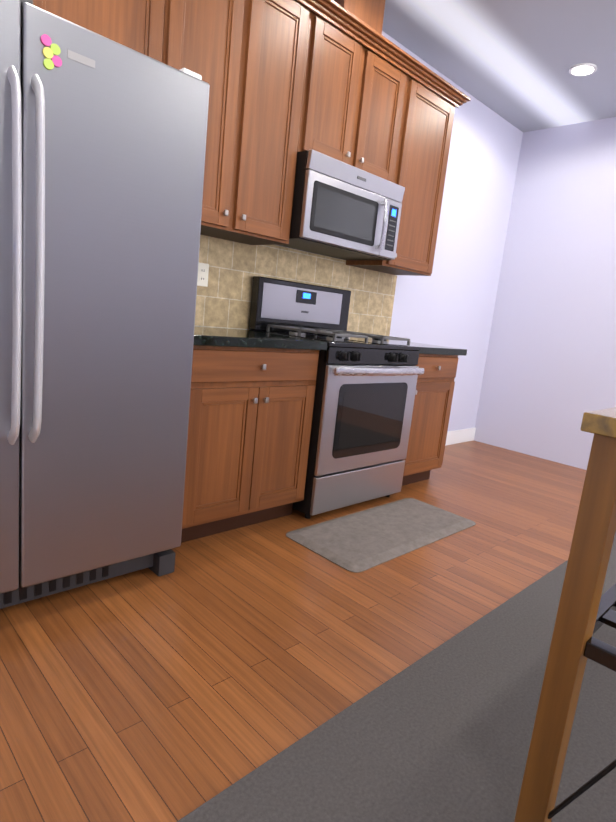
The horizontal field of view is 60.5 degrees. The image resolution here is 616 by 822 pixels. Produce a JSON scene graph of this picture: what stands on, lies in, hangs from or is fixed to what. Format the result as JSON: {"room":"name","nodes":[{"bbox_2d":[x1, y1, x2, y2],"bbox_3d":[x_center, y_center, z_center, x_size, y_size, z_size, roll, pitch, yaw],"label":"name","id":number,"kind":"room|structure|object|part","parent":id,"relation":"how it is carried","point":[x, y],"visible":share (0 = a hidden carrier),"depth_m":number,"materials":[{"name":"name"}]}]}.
{"room":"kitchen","nodes":[
{"label":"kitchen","id":0,"kind":"room"},
{"bbox_2d":[0,440,585,821],"bbox_3d":[1.319,0.943,1.725,5.440,0.120,4.840,-4,15,-44],"label":"floor","id":1,"kind":"structure","parent":0,"point":[209,667],"depth_m":1.67,"materials":[{"name":"brown wood"}]},
{"bbox_2d":[0,0,209,608],"bbox_3d":[-0.965,-0.270,1.780,0.935,1.767,0.814,-4,15,-44],"label":"refrigerator","id":2,"kind":"object","parent":1,"relation":"on","point":[102,150],"visible":1,"depth_m":1.61,"materials":[{"name":"silver metal"}]},
{"bbox_2d":[181,326,326,542],"bbox_3d":[-0.443,0.074,2.563,0.748,0.916,0.650,-4,15,-44],"label":"base cabinet","id":3,"kind":"object","parent":1,"relation":"on","point":[250,422],"depth_m":2.33,"materials":[{"name":"brown wood"}]},
{"bbox_3d":[-0.397,-0.353,2.481,0.747,0.040,0.644,-4,15,-44],"label":"base cabinet top","id":4,"kind":"part","parent":3,"relation":"part of","materials":[{"name":"black stone"}]},
{"bbox_2d":[249,276,423,518],"bbox_3d":[0.149,-0.100,3.026,0.756,1.210,0.714,-4,15,-44],"label":"gas range","id":5,"kind":"object","parent":1,"relation":"on","point":[365,391],"visible":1,"depth_m":2.85,"materials":[{"name":"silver metal"}]},
{"bbox_2d":[286,498,475,572],"bbox_3d":[0.410,0.596,2.708,1.045,0.017,0.460,-4,15,-44],"label":"anti-fatigue mat","id":6,"kind":"object","parent":1,"relation":"on","point":[361,541],"visible":0.98,"depth_m":2.60,"materials":[{"name":"grey rubber"}]},
{"bbox_2d":[177,531,615,821],"bbox_3d":[1.669,0.954,1.508,3.500,0.008,2.110,-4,15,-44],"label":"area rug","id":7,"kind":"object","parent":1,"relation":"on","point":[442,732],"visible":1,"depth_m":1.33,"materials":[{"name":"grey carpet"}]},
{"bbox_2d":[514,407,615,821],"bbox_3d":[1.041,0.461,1.274,1.238,0.911,0.470,-4,15,-44],"label":"table","id":8,"kind":"object","parent":7,"relation":"on","point":[586,611],"visible":1,"depth_m":0.98,"materials":[{"name":"brown wood"}]},
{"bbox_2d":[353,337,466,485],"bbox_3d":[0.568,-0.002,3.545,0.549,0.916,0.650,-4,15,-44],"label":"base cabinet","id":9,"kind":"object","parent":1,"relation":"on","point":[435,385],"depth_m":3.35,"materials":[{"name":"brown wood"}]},
{"bbox_3d":[0.616,-0.429,3.464,0.548,0.040,0.644,-4,15,-44],"label":"right base cabinet top","id":10,"kind":"part","parent":9,"relation":"part of","materials":[{"name":"black stone"}]},
{"bbox_2d":[202,31,522,431],"bbox_3d":[-0.163,-0.949,3.103,5.440,2.780,0.120,-4,15,-44],"label":"wall","id":11,"kind":"structure","parent":0,"point":[450,301],"depth_m":4.35,"materials":[{"name":"grey paint"}]},
{"bbox_2d":[33,0,164,61],"bbox_3d":[-0.998,-1.545,1.763,1.003,0.600,0.347,-4,15,-44],"label":"upper cabinet","id":12,"kind":"object","parent":11,"relation":"attached to","point":[137,25],"depth_m":1.92,"materials":[{"name":"brown wood"}]},
{"bbox_2d":[162,0,309,244],"bbox_3d":[-0.397,-1.368,2.411,0.738,1.058,0.347,-4,15,-44],"label":"upper cabinet","id":13,"kind":"object","parent":11,"relation":"attached to","point":[245,60],"visible":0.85,"depth_m":2.35,"materials":[{"name":"brown wood"}]},
{"bbox_2d":[195,235,396,337],"bbox_3d":[-0.119,-0.711,3.122,2.056,0.483,0.008,-4,15,-44],"label":"tile backsplash","id":14,"kind":"structure","parent":11,"relation":"attached to","point":[223,299],"depth_m":3.00,"materials":[{"name":"tile"}]},
{"bbox_2d":[197,263,208,286],"bbox_3d":[-0.539,-0.697,2.698,0.070,0.114,0.007,-4,15,-44],"label":"outlet","id":15,"kind":"object","parent":14,"relation":"attached to","point":[203,271],"visible":0.83,"depth_m":2.70,"materials":[{"name":"beige plastic"}]},
{"bbox_2d":[297,11,406,181],"bbox_3d":[0.163,-1.624,2.893,0.761,0.616,0.347,-4,15,-44],"label":"upper cabinet","id":16,"kind":"object","parent":11,"relation":"attached to","point":[352,102],"visible":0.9,"depth_m":2.74,"materials":[{"name":"brown wood"}]},
{"bbox_2d":[279,150,404,259],"bbox_3d":[0.149,-1.109,2.948,0.758,0.412,0.442,-4,15,-44],"label":"microwave","id":17,"kind":"object","parent":16,"relation":"attached to","point":[342,210],"visible":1,"depth_m":2.77,"materials":[{"name":"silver metal"}]},
{"bbox_2d":[334,0,385,34],"bbox_3d":[0.203,-2.112,2.850,0.308,0.337,0.266,-4,15,-44],"label":"enclosure","id":18,"kind":"object","parent":11,"relation":"attached to","point":[370,13],"visible":0.2,"depth_m":2.78,"materials":[{"name":"brown wood"}]},
{"bbox_2d":[294,0,470,107],"bbox_3d":[-0.418,-1.897,2.212,3.695,0.064,0.379,-4,15,-44],"label":"crown molding","id":19,"kind":"structure","parent":11,"relation":"attached to","point":[333,13],"depth_m":2.78,"materials":[{"name":"brown wood"}]},
{"bbox_2d":[346,76,454,275],"bbox_3d":[0.605,-1.443,3.384,0.534,1.058,0.347,-4,15,-44],"label":"upper cabinet","id":20,"kind":"object","parent":11,"relation":"attached to","point":[427,119],"visible":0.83,"depth_m":3.29,"materials":[{"name":"brown wood"}]},
{"bbox_2d":[445,427,475,445],"bbox_3d":[1.062,0.263,4.572,1.529,0.128,0.014,-4,15,-44],"label":"baseboard","id":21,"kind":"structure","parent":11,"relation":"attached to","point":[460,436],"depth_m":4.91,"materials":[{"name":"white"}]},
{"bbox_2d":[382,0,615,131],"bbox_3d":[1.615,-1.894,1.200,5.440,0.120,4.840,-4,15,-44],"label":"ceiling","id":22,"kind":"structure","parent":0,"point":[512,62],"depth_m":3.30,"materials":[{"name":"grey paint"}]},
{"bbox_2d":[569,63,596,75],"bbox_3d":[1.790,-2.221,3.438,0.164,0.012,0.164,-4,15,-44],"label":"recessed light","id":23,"kind":"object","parent":22,"relation":"in","point":[583,69],"visible":0.98,"depth_m":3.42,"materials":[{"name":"white"}]},
{"bbox_2d":[474,117,615,469],"bbox_3d":[3.413,-0.607,3.272,0.120,2.780,4.720,-4,15,-44],"label":"wall","id":24,"kind":"structure","parent":0,"point":[549,378],"depth_m":4.49,"materials":[{"name":"grey paint"}]}
]}

